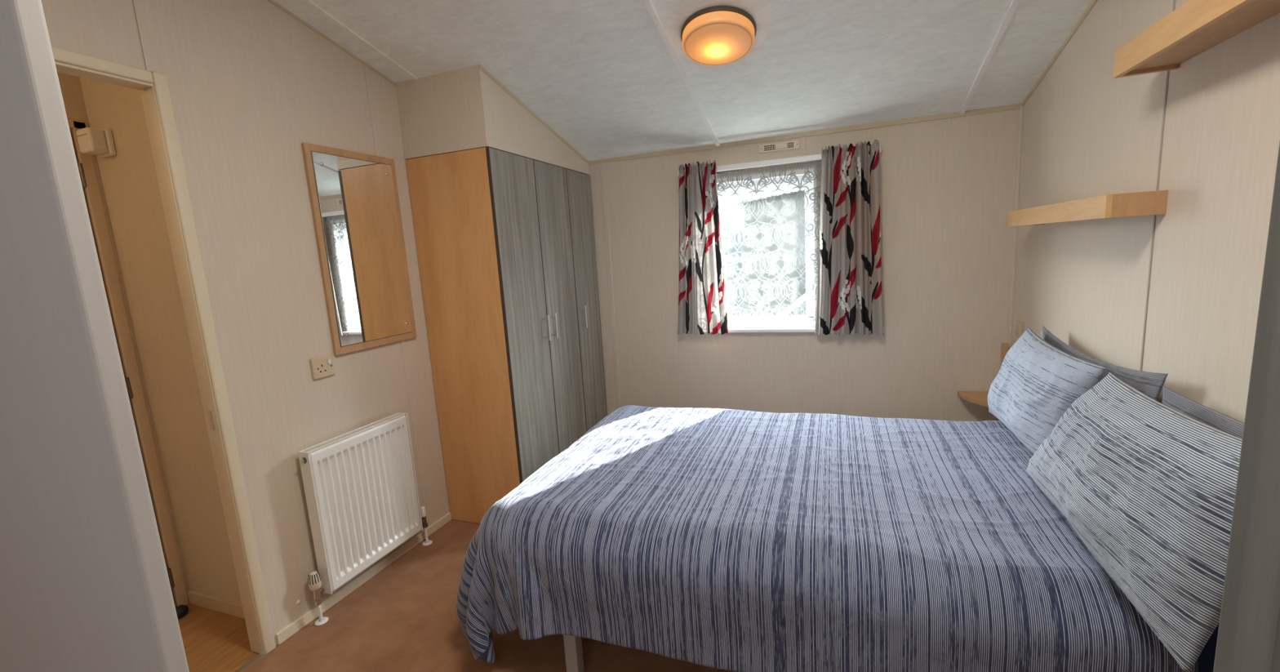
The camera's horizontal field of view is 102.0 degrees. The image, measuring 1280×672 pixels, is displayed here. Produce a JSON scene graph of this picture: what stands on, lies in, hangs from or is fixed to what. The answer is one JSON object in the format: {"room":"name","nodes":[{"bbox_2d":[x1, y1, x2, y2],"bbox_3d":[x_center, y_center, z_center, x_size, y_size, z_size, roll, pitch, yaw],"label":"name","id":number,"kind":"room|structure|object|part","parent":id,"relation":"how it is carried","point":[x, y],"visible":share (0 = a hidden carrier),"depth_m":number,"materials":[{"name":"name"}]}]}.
{"room":"bedroom","nodes":[
{"label":"bedroom","id":0,"kind":"room"},
{"bbox_2d":[0,200,115,671],"bbox_3d":[-0.396,0.111,0.515,2.864,2.430,0.042,0,10,20],"label":"wall","id":1,"kind":"structure","parent":0,"point":[51,620],"depth_m":0.64,"materials":[{"name":"paint"}]},
{"bbox_2d":[0,0,189,671],"bbox_3d":[-0.610,0.147,0.590,0.110,2.360,0.023,0,10,20],"label":"trim","id":2,"kind":"structure","parent":1,"relation":"attached to","point":[42,197],"depth_m":0.55,"materials":[{"name":"plastic"}]},
{"bbox_2d":[1213,142,1279,671],"bbox_3d":[0.583,0.165,0.175,0.564,2.290,0.042,0,10,20],"label":"door","id":3,"kind":"structure","parent":1,"relation":"in","point":[1248,637],"depth_m":0.26,"materials":[{"name":"grey wood"}]},
{"bbox_2d":[57,71,189,602],"bbox_3d":[-2.470,0.267,1.005,0.065,2.220,2.385,0,10,20],"label":"wall","id":4,"kind":"structure","parent":0,"point":[70,85],"depth_m":2.01,"materials":[{"name":"paint"}]},
{"bbox_2d":[77,163,174,587],"bbox_3d":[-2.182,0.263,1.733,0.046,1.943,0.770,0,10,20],"label":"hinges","id":5,"kind":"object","parent":4,"relation":"in","point":[81,170],"depth_m":2.06,"materials":[{"name":"beige"}]},
{"bbox_2d":[67,118,189,606],"bbox_3d":[-2.184,0.245,1.743,0.055,1.999,0.793,0,10,20],"label":"trim","id":6,"kind":"structure","parent":4,"relation":"attached to","point":[92,194],"depth_m":2.07,"materials":[{"name":"beige"}]},
{"bbox_2d":[79,76,241,604],"bbox_3d":[-1.770,0.063,2.031,0.650,2.220,0.060,0,10,20],"label":"wall","id":7,"kind":"structure","parent":0,"point":[129,179],"depth_m":2.02,"materials":[{"name":"plastic"}]},
{"bbox_2d":[75,127,116,157],"bbox_3d":[-2.005,-0.714,1.908,0.090,0.094,0.072,0,10,20],"label":"switch box","id":8,"kind":"object","parent":7,"relation":"attached to","point":[95,141],"visible":1,"depth_m":1.89,"materials":[{"name":"white plastic"}]},
{"bbox_3d":[-1.996,-0.718,1.931,0.090,0.094,0.021,0,10,20],"label":"plate","id":9,"kind":"part","parent":8,"relation":"part of","materials":[{"name":"white plastic"}]},
{"bbox_2d":[186,590,244,618],"bbox_3d":[-1.689,1.137,2.157,0.588,0.057,0.011,0,10,20],"label":"baseboard","id":10,"kind":"structure","parent":7,"relation":"attached to","point":[233,608],"depth_m":2.19,"materials":[{"name":"beige wood"}]},
{"bbox_2d":[41,0,449,645],"bbox_3d":[-1.522,-0.076,1.681,0.060,2.572,4.440,0,10,20],"label":"wall","id":11,"kind":"structure","parent":0,"point":[250,83],"depth_m":1.96,"materials":[{"name":"paint"}]},
{"bbox_2d":[51,46,153,89],"bbox_3d":[-1.666,-0.738,1.288,0.080,0.044,0.716,0,10,20],"label":"trim","id":12,"kind":"structure","parent":11,"relation":"attached to","point":[68,62],"depth_m":1.50,"materials":[{"name":"beige wood"}]},
{"bbox_2d":[132,0,155,71],"bbox_3d":[-1.532,-1.055,1.570,0.006,0.479,0.022,0,10,20],"label":"trim","id":13,"kind":"structure","parent":11,"relation":"attached to","point":[137,4],"depth_m":1.59,"materials":[{"name":"beige"}]},
{"bbox_2d":[139,71,275,653],"bbox_3d":[-1.477,0.179,1.790,0.080,2.030,0.044,0,10,20],"label":"trim","id":14,"kind":"structure","parent":11,"relation":"attached to","point":[157,101],"depth_m":1.75,"materials":[{"name":"beige wood"}]},
{"bbox_3d":[-1.481,0.290,1.790,0.020,0.068,0.004,0,10,20],"label":"strike plate","id":15,"kind":"part","parent":14,"relation":"part of","materials":[{"name":"silver metal"}]},
{"bbox_2d":[234,653,268,671],"bbox_3d":[-1.517,1.238,1.606,0.028,0.007,0.708,0,10,20],"label":"trim","id":16,"kind":"structure","parent":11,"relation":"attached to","point":[259,656],"depth_m":1.88,"materials":[{"name":"wood"}]},
{"bbox_2d":[310,354,335,379],"bbox_3d":[-1.309,0.128,2.140,0.018,0.086,0.096,0,10,20],"label":"power socket","id":17,"kind":"object","parent":11,"relation":"attached to","point":[322,366],"visible":1,"depth_m":2.13,"materials":[{"name":"beige plastic"}]},
{"bbox_2d":[267,0,396,85],"bbox_3d":[-1.402,-1.265,1.921,0.006,0.315,1.222,0,10,20],"label":"trim","id":18,"kind":"structure","parent":11,"relation":"attached to","point":[273,2],"depth_m":2.17,"materials":[{"name":"beige wood"}]},
{"bbox_2d":[301,142,417,355],"bbox_3d":[-1.233,-0.381,2.336,0.027,0.865,0.458,0,10,20],"label":"wall mirror","id":19,"kind":"object","parent":11,"relation":"attached to","point":[354,198],"visible":1,"depth_m":2.29,"materials":[{"name":"brown mirror"}]},
{"bbox_2d":[275,511,451,644],"bbox_3d":[-1.210,1.071,2.410,0.011,0.045,0.964,0,10,20],"label":"baseboard","id":20,"kind":"structure","parent":11,"relation":"attached to","point":[288,631],"depth_m":2.29,"materials":[{"name":"beige wood"}]},
{"bbox_2d":[297,412,432,626],"bbox_3d":[-1.208,0.753,2.304,0.089,0.705,0.638,0,10,20],"label":"radiator","id":21,"kind":"object","parent":11,"relation":"attached to","point":[360,485],"visible":1,"depth_m":2.21,"materials":[{"name":"white metal"}]},
{"bbox_3d":[-1.286,0.746,2.052,0.056,0.600,0.004,0,10,20],"label":"panel","id":22,"kind":"part","parent":21,"relation":"part of","materials":[{"name":"white metal"}]},
{"bbox_2d":[299,412,406,453],"bbox_3d":[-1.218,0.409,2.237,0.052,0.005,0.498,0,10,20],"label":"grille","id":23,"kind":"object","parent":21,"relation":"attached to","point":[321,447],"depth_m":2.20,"materials":[{"name":"white metal"}]},
{"bbox_3d":[-1.181,0.706,2.277,0.018,0.600,0.492,0,10,20],"label":"panel","id":24,"kind":"part","parent":21,"relation":"part of","materials":[{"name":"white metal"}]},
{"bbox_3d":[-1.113,0.662,2.515,0.056,0.600,0.004,0,10,20],"label":"panel","id":25,"kind":"part","parent":21,"relation":"part of","materials":[{"name":"white metal"}]},
{"bbox_2d":[363,64,429,525],"bbox_3d":[-1.175,-0.118,2.523,0.005,2.251,0.023,0,10,20],"label":"trim","id":26,"kind":"structure","parent":11,"relation":"attached to","point":[366,68],"depth_m":2.57,"materials":[{"name":"beige"}]},
{"bbox_2d":[302,0,417,79],"bbox_3d":[-1.285,-1.269,1.875,0.022,0.309,1.220,0,10,20],"label":"trim","id":27,"kind":"structure","parent":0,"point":[308,2],"depth_m":2.16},
{"bbox_2d":[177,519,736,671],"bbox_3d":[-0.419,1.219,1.504,3.724,0.060,4.440,0,10,20],"label":"floor","id":28,"kind":"structure","parent":0,"point":[404,618],"depth_m":1.97,"materials":[{"name":"brown carpet"}]},
{"bbox_2d":[175,604,188,618],"bbox_3d":[-1.931,1.153,2.163,0.058,0.049,0.080,0,10,20],"label":"door stop","id":29,"kind":"object","parent":28,"relation":"on","point":[181,610],"visible":0.53,"depth_m":2.16,"materials":[{"name":"black rubber"}]},
{"bbox_2d":[405,146,607,523],"bbox_3d":[-0.667,-0.021,3.119,0.532,1.910,1.084,0,10,20],"label":"wardrobe","id":30,"kind":"object","parent":28,"relation":"on","point":[505,242],"visible":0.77,"depth_m":2.68,"materials":[{"name":"brown wood"}]},
{"bbox_3d":[-0.877,0.067,2.636,0.474,1.910,0.018,0,10,20],"label":"panel","id":31,"kind":"part","parent":30,"relation":"part of","materials":[{"name":"brown wood"}]},
{"bbox_3d":[-0.585,0.007,2.713,0.018,1.844,0.380,0,10,20],"label":"door","id":32,"kind":"part","parent":30,"relation":"part of","materials":[{"name":"grey wood"}]},
{"bbox_3d":[-0.510,-0.045,2.836,0.039,0.140,0.012,0,10,20],"label":"handle","id":33,"kind":"part","parent":30,"relation":"part of","materials":[{"name":"silver metal"}]},
{"bbox_3d":[-0.482,-0.058,2.909,0.039,0.140,0.012,0,10,20],"label":"handle","id":34,"kind":"part","parent":30,"relation":"part of","materials":[{"name":"silver metal"}]},
{"bbox_3d":[-0.456,-0.056,3.059,0.018,1.844,0.358,0,10,20],"label":"door","id":35,"kind":"part","parent":30,"relation":"part of","materials":[{"name":"grey wood"}]},
{"bbox_3d":[-0.352,-0.121,3.258,0.039,0.140,0.012,0,10,20],"label":"handle","id":36,"kind":"part","parent":30,"relation":"part of","materials":[{"name":"silver metal"}]},
{"bbox_3d":[-0.335,-0.114,3.382,0.018,1.844,0.328,0,10,20],"label":"door","id":37,"kind":"part","parent":30,"relation":"part of","materials":[{"name":"grey wood"}]},
{"bbox_2d":[563,623,1218,671],"bbox_3d":[0.614,0.768,2.032,1.974,0.540,1.302,0,10,20],"label":"bed","id":38,"kind":"object","parent":28,"relation":"on","point":[572,644],"visible":0.02,"depth_m":1.68,"materials":[{"name":"grey"}]},
{"bbox_3d":[-0.220,1.030,1.709,0.044,0.225,0.044,0,10,20],"label":"leg","id":39,"kind":"part","parent":38,"relation":"part of","materials":[{"name":"grey"}]},
{"bbox_2d":[456,404,1198,671],"bbox_3d":[0.478,0.733,2.074,2.004,0.576,1.518,0,10,20],"label":"duvet","id":40,"kind":"object","parent":38,"relation":"on","point":[738,540],"visible":1,"depth_m":1.53,"materials":[{"name":"blue fabric"}]},
{"bbox_2d":[987,326,1106,453],"bbox_3d":[1.440,0.205,1.919,0.162,0.395,0.746,0,10,20],"label":"pillow","id":41,"kind":"object","parent":40,"relation":"on","point":[1036,382],"visible":0.91,"depth_m":1.77,"materials":[{"name":"grey fabric"}]},
{"bbox_2d":[1025,372,1242,671],"bbox_3d":[1.136,0.329,1.251,0.200,0.395,0.900,0,10,20],"label":"pillow","id":42,"kind":"object","parent":40,"relation":"on","point":[1148,486],"visible":0.91,"depth_m":1.03,"materials":[{"name":"grey fabric"}]},
{"bbox_2d":[1042,325,1168,400],"bbox_3d":[1.532,0.218,1.793,0.060,0.397,0.840,0,9,19],"label":"pillow","id":43,"kind":"object","parent":38,"relation":"on","point":[1149,384],"visible":0.16,"depth_m":1.53,"materials":[{"name":"grey fabric"}]},
{"bbox_2d":[1161,386,1244,439],"bbox_3d":[1.263,0.360,1.052,0.051,0.380,0.810,-1,9,18],"label":"pillow","id":44,"kind":"object","parent":38,"relation":"on","point":[1171,399],"visible":0.09,"depth_m":1.22,"materials":[{"name":"grey fabric"}]},
{"bbox_3d":[0.605,0.620,2.010,1.974,0.240,1.300,0,10,20],"label":"mattress","id":45,"kind":"part","parent":38,"relation":"part of","materials":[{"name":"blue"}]},
{"bbox_2d":[395,64,589,174],"bbox_3d":[-0.758,-1.140,2.953,0.489,0.354,1.088,0,10,20],"label":"wall","id":46,"kind":"structure","parent":0,"point":[463,104],"depth_m":2.47,"materials":[{"name":"paint"}]},
{"bbox_2d":[404,136,588,174],"bbox_3d":[-0.749,-0.985,2.965,0.489,0.043,1.072,0,10,20],"label":"trim","id":47,"kind":"structure","parent":46,"relation":"attached to","point":[485,141],"depth_m":2.52,"materials":[{"name":"beige wood"}]},
{"bbox_2d":[479,64,588,164],"bbox_3d":[-0.530,-1.173,2.862,0.006,0.288,1.088,0,10,20],"label":"trim","id":48,"kind":"structure","parent":46,"relation":"attached to","point":[481,68],"depth_m":2.72,"materials":[{"name":"beige wood"}]},
{"bbox_2d":[273,0,1093,160],"bbox_3d":[-0.214,-1.082,1.012,2.984,0.638,4.440,0,10,20],"label":"ceiling","id":49,"kind":"structure","parent":0,"point":[601,74],"depth_m":2.24,"materials":[{"name":"white paint"}]},
{"bbox_2d":[642,0,719,146],"bbox_3d":[0.052,-1.226,1.975,0.022,0.586,2.310,0,10,20],"label":"trim","id":50,"kind":"structure","parent":49,"relation":"attached to","point":[648,4],"depth_m":2.28,"materials":[{"name":"white"}]},
{"bbox_2d":[680,5,755,65],"bbox_3d":[0.313,-1.193,2.075,0.298,0.126,0.294,0,10,20],"label":"ceiling lamp","id":51,"kind":"object","parent":49,"relation":"attached to","point":[716,35],"visible":1,"depth_m":2.01,"materials":[{"name":"orange glass"}]},
{"bbox_2d":[959,0,1020,114],"bbox_3d":[1.230,-1.230,1.536,0.022,0.586,2.310,0,10,20],"label":"trim","id":52,"kind":"structure","parent":49,"relation":"attached to","point":[1014,4],"depth_m":2.14,"materials":[{"name":"white"}]},
{"bbox_2d":[588,103,1023,421],"bbox_3d":[0.609,-0.158,3.210,2.865,2.001,0.120,0,10,20],"label":"wall","id":53,"kind":"structure","parent":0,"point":[948,185],"depth_m":2.96,"materials":[{"name":"paint"}]},
{"bbox_2d":[677,160,728,334],"bbox_3d":[0.363,-0.521,3.153,0.327,1.035,0.053,0,10,23],"label":"curtain","id":54,"kind":"object","parent":53,"relation":"hanging from","point":[702,306],"visible":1,"depth_m":3.15,"materials":[{"name":"multicoloured fabric"}]},
{"bbox_2d":[716,165,817,332],"bbox_3d":[0.700,-0.496,3.137,0.750,0.944,0.130,0,10,20],"label":"window","id":55,"kind":"structure","parent":53,"relation":"attached to","point":[748,326],"depth_m":3.07,"materials":[{"name":"white plastic"}]},
{"bbox_3d":[0.714,-0.035,3.170,0.750,0.022,0.047,0,10,20],"label":"sill","id":56,"kind":"part","parent":55,"relation":"part of","materials":[{"name":"white plastic"}]},
{"bbox_2d":[716,160,821,323],"bbox_3d":[0.695,-0.529,3.087,0.795,0.910,0.016,0,10,20],"label":"curtain","id":57,"kind":"object","parent":53,"relation":"hanging from","point":[779,168],"visible":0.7,"depth_m":3.06,"materials":[{"name":"fabric"}]},
{"bbox_3d":[0.762,-0.995,2.970,1.125,0.036,0.061,0,10,20],"label":"curtain rail","id":58,"kind":"part","parent":53,"relation":"part of","materials":[{"name":"beige plastic"}]},
{"bbox_2d":[759,139,799,153],"bbox_3d":[0.796,-1.085,2.966,0.226,0.048,0.013,0,10,20],"label":"air vent","id":59,"kind":"object","parent":53,"relation":"attached to","point":[791,144],"visible":1,"depth_m":2.96,"materials":[{"name":"beige plastic"}]},
{"bbox_2d":[814,139,883,335],"bbox_3d":[1.149,-0.520,2.854,0.361,1.042,0.058,0,10,20],"label":"curtain","id":60,"kind":"object","parent":53,"relation":"hanging from","point":[849,300],"visible":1,"depth_m":2.85,"materials":[{"name":"multicoloured fabric"}]},
{"bbox_2d":[1011,0,1279,422],"bbox_3d":[1.218,-0.083,0.660,0.060,2.572,4.440,0,10,20],"label":"wall","id":61,"kind":"structure","parent":0,"point":[1087,132],"depth_m":1.50,"materials":[{"name":"paint"}]},
{"bbox_2d":[957,391,988,406],"bbox_3d":[1.815,0.335,2.688,0.238,0.021,0.274,0,10,20],"label":"corner shelf","id":62,"kind":"object","parent":61,"relation":"attached to","point":[979,397],"visible":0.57,"depth_m":2.74,"materials":[{"name":"brown wood"}]},
{"bbox_2d":[1000,342,1008,368],"bbox_3d":[1.938,0.170,2.758,0.026,0.266,0.029,0,10,20],"label":"batten","id":63,"kind":"object","parent":62,"relation":"on","point":[1005,346],"visible":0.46,"depth_m":2.73,"materials":[{"name":"brown wood"}]},
{"bbox_2d":[1015,320,1022,337],"bbox_3d":[1.896,-0.033,2.594,0.021,0.080,0.055,0,10,20],"label":"light switch","id":64,"kind":"object","parent":61,"relation":"attached to","point":[1019,326],"visible":0.94,"depth_m":2.57,"materials":[{"name":"beige plastic"}]},
{"bbox_2d":[1022,0,1097,106],"bbox_3d":[1.473,-1.227,1.446,0.007,0.591,2.310,0,10,20],"label":"trim","id":65,"kind":"structure","parent":61,"relation":"attached to","point":[1093,2],"depth_m":2.11,"materials":[{"name":"beige wood"}]},
{"bbox_2d":[1007,190,1168,226],"bbox_3d":[1.574,-0.453,1.903,0.138,0.067,0.915,0,10,20],"label":"wall shelf","id":66,"kind":"object","parent":61,"relation":"attached to","point":[1148,202],"visible":1,"depth_m":1.56,"materials":[{"name":"brown wood"}]},
{"bbox_2d":[1139,0,1176,370],"bbox_3d":[1.507,-0.246,1.526,0.004,1.989,0.007,0,10,20],"label":"trim","id":67,"kind":"structure","parent":61,"relation":"attached to","point":[1174,1],"depth_m":1.51,"materials":[{"name":"beige"}]},
{"bbox_2d":[1112,0,1279,78],"bbox_3d":[1.241,-0.687,1.010,0.138,0.074,0.916,0,10,20],"label":"wall shelf","id":68,"kind":"object","parent":61,"relation":"attached to","point":[1195,27],"visible":1,"depth_m":1.21,"materials":[{"name":"brown wood"}]},
{"label":"outside","id":69,"kind":"structure","parent":0,"visible":0},
{"bbox_3d":[7.708,-1.482,20.641,32.000,0.060,36.940,0,10,20],"label":"ground","id":70,"kind":"structure","parent":69,"visible":0},
{"bbox_2d":[720,227,746,315],"bbox_3d":[0.764,-1.295,12.947,5.360,2.800,4.000,0,10,20],"label":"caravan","id":71,"kind":"object","parent":70,"relation":"on","point":[737,265],"visible":0.02,"depth_m":10.36,"materials":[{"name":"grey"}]},
{"bbox_2d":[731,188,806,315],"bbox_3d":[4.389,-0.881,6.780,5.740,3.460,3.240,0,10,20],"label":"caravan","id":72,"kind":"object","parent":70,"relation":"on","point":[778,205],"visible":0.11,"depth_m":6.19,"materials":[{"name":"white"}]},
{"bbox_2d":[778,293,805,315],"bbox_3d":[1.784,0.222,5.482,0.857,2.003,0.060,0,10,20],"label":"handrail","id":73,"kind":"object","parent":70,"relation":"on","point":[791,306],"visible":0.02,"depth_m":5.42,"materials":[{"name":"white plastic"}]}
]}

